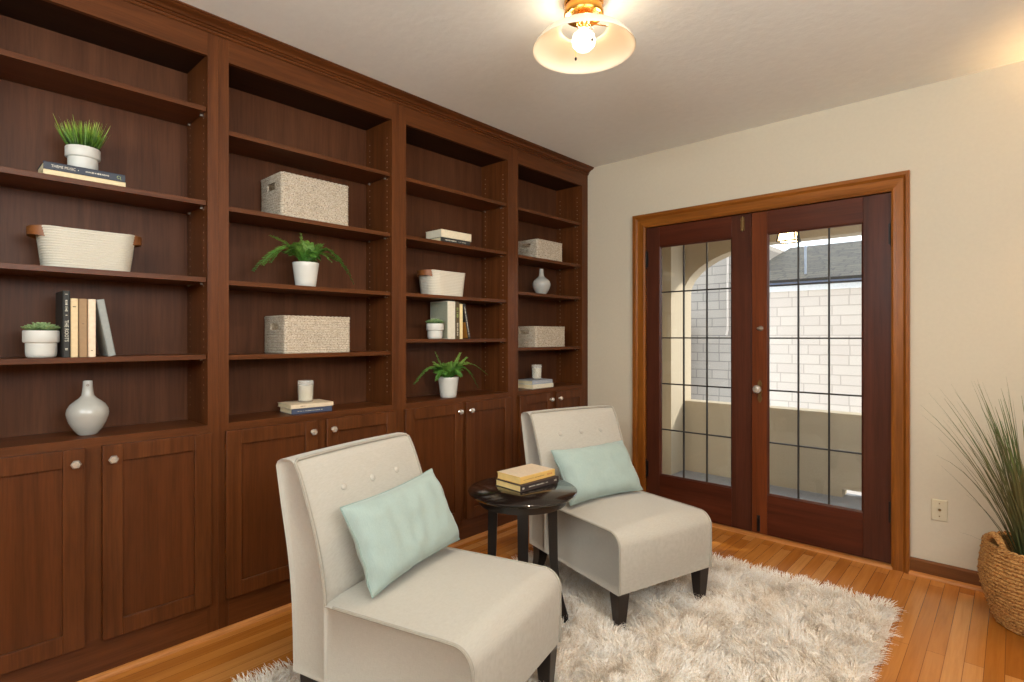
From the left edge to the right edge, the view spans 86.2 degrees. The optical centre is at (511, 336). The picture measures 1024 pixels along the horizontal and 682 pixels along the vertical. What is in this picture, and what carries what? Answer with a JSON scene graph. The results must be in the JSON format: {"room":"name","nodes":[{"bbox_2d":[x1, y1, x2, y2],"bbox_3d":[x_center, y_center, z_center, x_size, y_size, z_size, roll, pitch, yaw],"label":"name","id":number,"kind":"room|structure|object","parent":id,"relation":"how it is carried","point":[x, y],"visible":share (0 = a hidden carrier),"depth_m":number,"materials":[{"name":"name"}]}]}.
{"room":"library","nodes":[
{"label":"library","id":0,"kind":"room"},
{"bbox_2d":[99,524,1023,681],"bbox_3d":[0.146,1.310,1.259,4.162,0.120,5.453,0,0,43],"label":"floor","id":1,"kind":"structure","parent":0,"point":[948,633],"depth_m":2.29,"materials":[{"name":"brown wood"}]},
{"bbox_2d":[0,0,217,681],"bbox_3d":[-1.612,-0.011,2.039,0.307,2.522,0.895,0,0,43],"label":"bookcase","id":2,"kind":"object","parent":1,"relation":"on","point":[109,537],"visible":0.98,"depth_m":2.10,"materials":[{"name":"brown wood"}]},
{"bbox_2d":[20,322,60,357],"bbox_3d":[-1.665,0.012,1.940,0.114,0.126,0.114,0,0,43],"label":"potted succulent","id":3,"kind":"object","parent":2,"relation":"on","point":[41,339],"visible":1,"depth_m":1.91,"materials":[{"name":"white ceramic"}]},
{"bbox_2d":[56,291,69,357],"bbox_3d":[-1.643,-0.044,2.003,0.146,0.238,0.022,0,0,43],"label":"book","id":4,"kind":"object","parent":2,"relation":"on","point":[62,297],"visible":0.98,"depth_m":1.96,"materials":[{"name":"black paper"}]},
{"bbox_2d":[70,298,77,356],"bbox_3d":[-1.626,-0.031,2.018,0.141,0.212,0.020,0,0,43],"label":"book","id":5,"kind":"object","parent":2,"relation":"on","point":[73,302],"visible":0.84,"depth_m":1.97,"materials":[{"name":"beige paper"}]},
{"bbox_2d":[78,299,86,356],"bbox_3d":[-1.609,-0.031,2.037,0.141,0.212,0.025,0,0,43],"label":"book","id":6,"kind":"object","parent":2,"relation":"on","point":[82,303],"visible":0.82,"depth_m":1.99,"materials":[{"name":"brown paper"}]},
{"bbox_2d":[40,168,125,186],"bbox_3d":[-1.603,-0.574,2.040,0.155,0.018,0.240,0,0,43],"label":"book","id":7,"kind":"object","parent":2,"relation":"on","point":[46,171],"visible":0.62,"depth_m":1.98,"materials":[{"name":"beige paper"}]},
{"bbox_2d":[37,160,124,181],"bbox_3d":[-1.602,-0.598,2.040,0.151,0.028,0.238,0,0,43],"label":"book","id":8,"kind":"object","parent":7,"relation":"on","point":[45,164],"visible":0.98,"depth_m":1.98,"materials":[{"name":"grey paper"}]},
{"bbox_2d":[53,114,109,169],"bbox_3d":[-1.597,-0.713,2.044,0.172,0.200,0.162,0,0,14],"label":"potted grass","id":9,"kind":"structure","parent":8,"relation":"on","point":[83,151],"depth_m":2.01,"materials":[{"name":"white ceramic"}]},
{"bbox_2d":[65,144,100,169],"bbox_3d":[-1.599,-0.656,2.041,0.106,0.087,0.106,0,0,43],"label":"pot","id":10,"kind":"object","parent":9,"relation":"attached to","point":[88,156],"depth_m":2.01,"materials":[{"name":"white ceramic"}]},
{"bbox_2d":[26,225,141,271],"bbox_3d":[-1.600,-0.320,2.062,0.188,0.148,0.345,0,0,43],"label":"rope basket","id":11,"kind":"object","parent":2,"relation":"on","point":[58,246],"visible":0.91,"depth_m":1.98,"materials":[{"name":"beige fabric"}]},
{"bbox_2d":[65,380,108,435],"bbox_3d":[-1.593,0.267,2.055,0.132,0.202,0.132,0,0,43],"label":"bottle vase","id":12,"kind":"object","parent":2,"relation":"on","point":[87,415],"visible":1,"depth_m":2.02,"materials":[{"name":"grey ceramic"}]},
{"bbox_2d":[87,299,95,356],"bbox_3d":[-1.592,-0.031,2.056,0.141,0.212,0.022,0,0,43],"label":"book","id":13,"kind":"object","parent":2,"relation":"on","point":[91,303],"visible":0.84,"depth_m":2.01,"materials":[{"name":"beige paper"}]},
{"bbox_2d":[0,419,206,447],"bbox_3d":[-1.613,0.378,2.070,0.250,0.020,0.768,0,0,43],"label":"shelf","id":14,"kind":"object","parent":2,"relation":"on","point":[5,442],"depth_m":2.08,"materials":[{"name":"brown wood"}]},
{"bbox_2d":[96,299,115,355],"bbox_3d":[-1.563,-0.032,2.087,0.140,0.214,0.059,0,0,43],"label":"book","id":15,"kind":"object","parent":2,"relation":"on","point":[103,331],"visible":0.85,"depth_m":2.04,"materials":[{"name":"grey paper"}]},
{"bbox_2d":[218,36,398,628],"bbox_3d":[-0.999,-0.011,2.707,0.307,2.522,0.916,0,0,43],"label":"bookcase","id":16,"kind":"object","parent":1,"relation":"on","point":[275,115],"visible":0.72,"depth_m":2.67,"materials":[{"name":"brown wood"}]},
{"bbox_2d":[252,233,354,286],"bbox_3d":[-1.008,-0.373,2.663,0.199,0.266,0.513,0,0,43],"label":"potted fern","id":17,"kind":"object","parent":16,"relation":"on","point":[305,271],"visible":0.98,"depth_m":2.63,"materials":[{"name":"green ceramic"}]},
{"bbox_2d":[292,261,318,286],"bbox_3d":[-1.007,-0.299,2.671,0.124,0.118,0.124,0,0,43],"label":"pot","id":18,"kind":"object","parent":17,"relation":"attached to","point":[305,273],"depth_m":2.63,"materials":[{"name":"white ceramic"}]},
{"bbox_2d":[261,171,348,225],"bbox_3d":[-1.025,-0.660,2.721,0.233,0.206,0.354,0,0,43],"label":"woven basket","id":19,"kind":"object","parent":16,"relation":"on","point":[283,193],"visible":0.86,"depth_m":2.62,"materials":[{"name":"wicker"}]},
{"bbox_2d":[279,406,331,414],"bbox_3d":[-1.013,0.355,2.690,0.200,0.026,0.151,0,0,-43],"label":"book","id":20,"kind":"object","parent":16,"relation":"on","point":[323,408],"visible":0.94,"depth_m":2.63,"materials":[{"name":"blue paper"}]},
{"bbox_2d":[277,399,332,408],"bbox_3d":[-1.014,0.331,2.690,0.212,0.020,0.159,0,0,-44],"label":"book","id":21,"kind":"object","parent":20,"relation":"on","point":[314,402],"visible":1,"depth_m":2.65,"materials":[{"name":"beige paper"}]},
{"bbox_2d":[298,385,312,400],"bbox_3d":[-1.015,0.269,2.692,0.077,0.104,0.077,0,0,43],"label":"jar candle","id":22,"kind":"object","parent":21,"relation":"on","point":[305,391],"visible":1,"depth_m":2.67,"materials":[{"name":"white wax"}]},
{"bbox_2d":[264,315,349,353],"bbox_3d":[-1.018,-0.010,2.732,0.233,0.180,0.347,0,0,43],"label":"woven basket","id":23,"kind":"object","parent":16,"relation":"on","point":[284,334],"visible":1,"depth_m":2.63,"materials":[{"name":"wicker"}]},
{"bbox_2d":[229,401,387,422],"bbox_3d":[-1.017,0.378,2.720,0.250,0.020,0.828,0,0,43],"label":"shelf","id":24,"kind":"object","parent":16,"relation":"on","point":[356,405],"depth_m":2.62,"materials":[{"name":"brown wood"}]},
{"bbox_2d":[399,105,512,542],"bbox_3d":[-0.379,-0.011,3.382,0.307,2.522,0.918,0,0,43],"label":"bookcase","id":25,"kind":"object","parent":1,"relation":"on","point":[452,177],"visible":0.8,"depth_m":3.43,"materials":[{"name":"brown wood"}]},
{"bbox_2d":[425,318,443,338],"bbox_3d":[-0.453,-0.045,3.233,0.114,0.121,0.114,0,0,43],"label":"potted succulent","id":26,"kind":"object","parent":25,"relation":"on","point":[434,328],"visible":0.99,"depth_m":3.19,"materials":[{"name":"white ceramic"}]},
{"bbox_2d":[417,269,464,296],"bbox_3d":[-0.435,-0.319,3.330,0.183,0.152,0.313,0,0,43],"label":"rope basket","id":27,"kind":"object","parent":25,"relation":"on","point":[432,281],"visible":0.95,"depth_m":3.24,"materials":[{"name":"beige fabric"}]},
{"bbox_2d":[430,301,454,338],"bbox_3d":[-0.424,-0.099,3.347,0.165,0.228,0.059,0,0,43],"label":"book","id":28,"kind":"object","parent":25,"relation":"on","point":[441,310],"visible":0.83,"depth_m":3.30,"materials":[{"name":"grey paper"}]},
{"bbox_2d":[414,352,486,397],"bbox_3d":[-0.372,0.229,3.331,0.195,0.278,0.592,0,0,43],"label":"potted fern","id":29,"kind":"object","parent":25,"relation":"on","point":[448,383],"visible":1,"depth_m":3.27,"materials":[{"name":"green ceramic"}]},
{"bbox_2d":[438,376,458,397],"bbox_3d":[-0.385,0.306,3.314,0.125,0.123,0.125,0,0,43],"label":"pot","id":30,"kind":"object","parent":29,"relation":"attached to","point":[448,385],"depth_m":3.27,"materials":[{"name":"white ceramic"}]},
{"bbox_2d":[431,237,469,245],"bbox_3d":[-0.392,-0.574,3.354,0.146,0.027,0.235,0,0,43],"label":"book","id":31,"kind":"object","parent":25,"relation":"on","point":[445,239],"visible":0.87,"depth_m":3.29,"materials":[{"name":"black paper"}]},
{"bbox_2d":[426,229,470,241],"bbox_3d":[-0.389,-0.610,3.359,0.150,0.046,0.242,0,0,43],"label":"book","id":32,"kind":"object","parent":31,"relation":"on","point":[440,232],"visible":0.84,"depth_m":3.29,"materials":[{"name":"beige paper"}]},
{"bbox_2d":[406,390,505,403],"bbox_3d":[-0.396,0.378,3.395,0.250,0.020,0.820,0,0,43],"label":"countertop","id":33,"kind":"structure","parent":25,"relation":"on","point":[424,398],"depth_m":3.36,"materials":[{"name":"brown wood"}]},
{"bbox_2d":[455,302,459,338],"bbox_3d":[-0.384,-0.098,3.375,0.146,0.226,0.034,0,0,43],"label":"book","id":34,"kind":"object","parent":25,"relation":"on","point":[457,304],"visible":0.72,"depth_m":3.33,"materials":[{"name":"brown paper"}]},
{"bbox_2d":[460,304,462,338],"bbox_3d":[-0.362,-0.092,3.396,0.140,0.214,0.024,0,0,43],"label":"book","id":35,"kind":"object","parent":25,"relation":"on","point":[461,305],"visible":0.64,"depth_m":3.35,"materials":[{"name":"beige paper"}]},
{"bbox_2d":[463,304,469,338],"bbox_3d":[-0.330,-0.094,3.430,0.141,0.217,0.064,0,0,43],"label":"book","id":36,"kind":"object","parent":25,"relation":"on","point":[466,333],"visible":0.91,"depth_m":3.39,"materials":[{"name":"black paper"}]},
{"bbox_2d":[513,148,587,520],"bbox_3d":[0.224,-0.011,4.039,0.307,2.522,0.866,0,0,43],"label":"bookcase","id":37,"kind":"object","parent":1,"relation":"on","point":[550,199],"visible":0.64,"depth_m":4.20,"materials":[{"name":"brown wood"}]},
{"bbox_2d":[518,383,552,388],"bbox_3d":[0.162,0.353,3.967,0.165,0.030,0.236,0,0,43],"label":"book","id":38,"kind":"object","parent":37,"relation":"on","point":[526,386],"visible":0.71,"depth_m":3.88,"materials":[{"name":"white paper"}]},
{"bbox_2d":[518,378,551,384],"bbox_3d":[0.161,0.324,3.964,0.161,0.027,0.226,0,0,43],"label":"book","id":39,"kind":"object","parent":38,"relation":"on","point":[532,381],"visible":0.94,"depth_m":3.91,"materials":[{"name":"grey paper"}]},
{"bbox_2d":[532,368,540,377],"bbox_3d":[0.179,0.258,3.982,0.077,0.104,0.077,0,0,43],"label":"jar candle","id":40,"kind":"object","parent":39,"relation":"on","point":[536,372],"visible":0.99,"depth_m":3.96,"materials":[{"name":"white wax"}]},
{"bbox_2d":[518,239,561,261],"bbox_3d":[0.197,-0.625,4.052,0.229,0.140,0.301,0,0,43],"label":"woven basket","id":41,"kind":"object","parent":37,"relation":"on","point":[538,248],"visible":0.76,"depth_m":3.95,"materials":[{"name":"wicker"}]},
{"bbox_2d":[518,326,564,346],"bbox_3d":[0.203,0.001,4.058,0.229,0.151,0.347,0,0,43],"label":"woven basket","id":42,"kind":"object","parent":37,"relation":"on","point":[528,336],"visible":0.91,"depth_m":3.94,"materials":[{"name":"wicker"}]},
{"bbox_2d":[532,269,550,293],"bbox_3d":[0.217,-0.400,4.026,0.136,0.190,0.136,0,0,43],"label":"bottle vase","id":43,"kind":"object","parent":37,"relation":"on","point":[541,284],"visible":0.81,"depth_m":3.98,"materials":[{"name":"grey ceramic"}]},
{"bbox_2d":[518,382,578,390],"bbox_3d":[0.199,0.378,4.044,0.250,0.020,0.737,0,0,43],"label":"countertop","id":44,"kind":"structure","parent":37,"relation":"on","point":[556,384],"depth_m":4.11,"materials":[{"name":"brown wood"}]},
{"bbox_2d":[232,551,903,681],"bbox_3d":[0.327,1.222,2.127,1.737,0.055,2.595,0,0,43],"label":"shag rug","id":45,"kind":"object","parent":1,"relation":"on","point":[749,625],"visible":0.44,"depth_m":2.26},
{"bbox_2d":[276,432,561,681],"bbox_3d":[-0.299,0.817,1.877,0.788,0.849,0.575,0,0,29],"label":"accent chair","id":46,"kind":"object","parent":45,"relation":"on","point":[457,615],"visible":0.86,"depth_m":1.75,"materials":[{"name":"fabric"}]},
{"bbox_2d":[340,468,459,597],"bbox_3d":[-0.374,0.670,1.944,0.183,0.285,0.513,0,0,27],"label":"throw pillow","id":47,"kind":"object","parent":46,"relation":"on","point":[393,530],"visible":1,"depth_m":1.84,"materials":[{"name":"green fabric"}]},
{"bbox_2d":[468,477,576,622],"bbox_3d":[0.046,0.953,2.393,0.476,0.576,0.476,0,0,1],"label":"side table","id":48,"kind":"object","parent":45,"relation":"on","point":[551,498],"visible":0.73,"depth_m":2.29,"materials":[{"name":"black wood"}]},
{"bbox_2d":[496,475,558,492],"bbox_3d":[0.069,0.651,2.472,0.242,0.028,0.163,0,0,-43],"label":"book","id":49,"kind":"object","parent":48,"relation":"on","point":[553,479],"visible":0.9,"depth_m":2.40,"materials":[{"name":"black paper"}]},
{"bbox_2d":[497,464,554,484],"bbox_3d":[0.064,0.621,2.483,0.225,0.031,0.151,0,0,-44],"label":"book","id":50,"kind":"object","parent":49,"relation":"on","point":[527,473],"visible":1,"depth_m":2.44,"materials":[{"name":"beige paper"}]},
{"bbox_2d":[521,405,711,629],"bbox_3d":[0.497,0.817,2.755,0.575,0.849,0.788,0,0,-31],"label":"accent chair","id":51,"kind":"object","parent":45,"relation":"on","point":[624,543],"visible":0.76,"depth_m":2.53,"materials":[{"name":"fabric"}]},
{"bbox_2d":[551,440,642,505],"bbox_3d":[0.446,0.688,2.812,0.494,0.245,0.196,0,0,-33],"label":"throw pillow","id":52,"kind":"object","parent":51,"relation":"on","point":[596,471],"visible":0.97,"depth_m":2.74,"materials":[{"name":"green fabric"}]},
{"bbox_2d":[977,531,1023,636],"bbox_3d":[2.279,1.047,2.336,0.452,0.406,0.453,0,0,9],"label":"basket","id":53,"kind":"object","parent":1,"relation":"on","point":[1000,569],"visible":0.96,"depth_m":2.32,"materials":[{"name":"brown wicker"}]},
{"bbox_2d":[922,378,1023,554],"bbox_3d":[2.216,0.709,2.354,0.730,1.062,0.588,0,0,43],"label":"grass","id":54,"kind":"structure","parent":53,"relation":"in","point":[1014,509],"depth_m":2.36,"materials":[{"name":"plant"}]},
{"bbox_2d":[179,0,1023,166],"bbox_3d":[0.146,-1.387,1.259,4.162,0.150,5.453,0,0,43],"label":"ceiling","id":55,"kind":"structure","parent":0,"point":[696,70],"depth_m":2.56,"materials":[{"name":"white paint"}]},
{"bbox_2d":[532,0,635,73],"bbox_3d":[0.280,-1.213,2.140,0.400,0.198,0.400,0,0,43],"label":"ceiling lamp","id":56,"kind":"object","parent":55,"relation":"attached to","point":[585,53],"visible":1,"depth_m":2.18,"materials":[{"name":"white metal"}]},
{"bbox_2d":[578,23,588,28],"bbox_3d":[0.280,-1.208,2.140,0.044,0.011,0.044,0,0,43],"label":"socket","id":57,"kind":"object","parent":56,"relation":"attached to","point":[580,25],"depth_m":2.12,"materials":[{"name":"gold metal"}]},
{"bbox_2d":[662,246,682,474],"bbox_3d":[1.106,0.110,4.891,0.340,2.560,1.197,0,0,43],"label":"wall","id":58,"kind":"structure","parent":0,"point":[672,257],"depth_m":5.08,"materials":[{"name":"beige paint"}]},
{"bbox_2d":[662,470,861,509],"bbox_3d":[2.729,1.330,3.510,4.200,0.120,1.357,0,0,43],"label":"floor","id":59,"kind":"structure","parent":0,"point":[854,501],"depth_m":4.40,"materials":[{"name":"beige concrete"}]},
{"bbox_2d":[685,224,861,496],"bbox_3d":[3.061,0.110,4.018,4.400,2.560,0.160,0,0,43],"label":"wall","id":60,"kind":"structure","parent":0,"point":[845,427],"depth_m":4.61,"materials":[{"name":"beige paint"}]},
{"bbox_2d":[588,61,1023,570],"bbox_3d":[1.926,-0.031,3.198,3.962,2.562,0.190,0,0,43],"label":"wall","id":61,"kind":"structure","parent":0,"point":[960,140],"depth_m":2.83,"materials":[{"name":"beige paint"}]},
{"bbox_2d":[77,520,516,681],"bbox_3d":[-0.621,1.240,2.951,0.019,0.020,3.578,0,0,43],"label":"baseboard","id":62,"kind":"structure","parent":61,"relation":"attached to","point":[104,675],"depth_m":2.24,"materials":[{"name":"brown wood"}]},
{"bbox_2d":[123,0,593,175],"bbox_3d":[-0.608,-1.286,2.950,0.080,0.052,3.595,0,0,43],"label":"crown molding","id":63,"kind":"structure","parent":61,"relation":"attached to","point":[177,10],"depth_m":2.65,"materials":[{"name":"brown wood"}]},
{"bbox_2d":[646,213,751,530],"bbox_3d":[1.243,0.226,3.718,0.750,2.009,0.062,0,0,43],"label":"door","id":64,"kind":"structure","parent":61,"relation":"in","point":[726,505],"depth_m":3.62,"materials":[{"name":"brown wood"}]},
{"bbox_2d":[646,192,890,491],"bbox_3d":[1.573,0.231,3.521,1.485,2.039,0.190,0,0,43],"label":"trim","id":65,"kind":"structure","parent":61,"relation":"attached to","point":[887,192],"depth_m":3.96,"materials":[{"name":"brown wood"}]},
{"bbox_2d":[632,170,909,573],"bbox_3d":[1.494,0.187,3.445,1.645,2.126,0.030,0,0,43],"label":"trim","id":66,"kind":"structure","parent":61,"relation":"attached to","point":[900,194],"depth_m":2.93,"materials":[{"name":"orange wood"}]},
{"bbox_2d":[633,170,908,227],"bbox_3d":[1.494,-0.829,3.445,1.645,0.095,0.030,0,0,43],"label":"trim","id":67,"kind":"structure","parent":61,"relation":"attached to","point":[884,183],"depth_m":3.32,"materials":[{"name":"orange wood"}]},
{"bbox_2d":[712,522,891,569],"bbox_3d":[1.564,1.242,3.511,1.477,0.016,0.218,0,0,43],"label":"trim","id":68,"kind":"structure","parent":61,"relation":"attached to","point":[715,525],"depth_m":3.23,"materials":[{"name":"brown wood"}]},
{"bbox_2d":[752,193,890,563],"bbox_3d":[1.783,0.226,3.194,0.750,2.009,0.104,0,0,43],"label":"door","id":69,"kind":"structure","parent":61,"relation":"in","point":[866,532],"depth_m":3.12,"materials":[{"name":"brown wood"}]},
{"bbox_2d":[931,498,947,521],"bbox_3d":[2.195,0.894,2.812,0.068,0.109,0.015,0,0,43],"label":"wall jack","id":70,"kind":"object","parent":61,"relation":"attached to","point":[939,508],"visible":1,"depth_m":2.81,"materials":[{"name":"beige plastic"}]},
{"bbox_2d":[909,556,982,591],"bbox_3d":[2.702,1.207,2.332,1.647,0.086,0.036,0,0,43],"label":"baseboard","id":71,"kind":"structure","parent":61,"relation":"attached to","point":[931,570],"depth_m":2.79,"materials":[{"name":"brown wood"}]},
{"bbox_3d":[2.703,-1.240,3.629,4.400,0.140,1.497,0,0,43],"label":"ceiling","id":72,"kind":"structure","parent":0,"visible":0},
{"bbox_2d":[776,232,800,243],"bbox_3d":[2.037,-0.932,4.035,0.150,0.475,0.150,0,0,43],"label":"lantern","id":73,"kind":"object","parent":72,"relation":"hanging from","point":[786,238],"visible":0.39,"depth_m":4.01,"materials":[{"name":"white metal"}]},
{"label":"outside","id":74,"kind":"structure","parent":0,"visible":0},
{"bbox_3d":[6.121,4.300,7.352,20.000,0.100,8.890,0,0,43],"label":"ground","id":75,"kind":"structure","parent":74,"visible":0},
{"bbox_2d":[691,241,861,494],"bbox_3d":[3.819,1.405,7.802,10.000,5.690,2.540,0,0,43],"label":"neighbor house","id":76,"kind":"structure","parent":75,"relation":"on","point":[845,257],"depth_m":6.69,"materials":[{"name":"white painted brick"},{"name":"grey roof shingle"}]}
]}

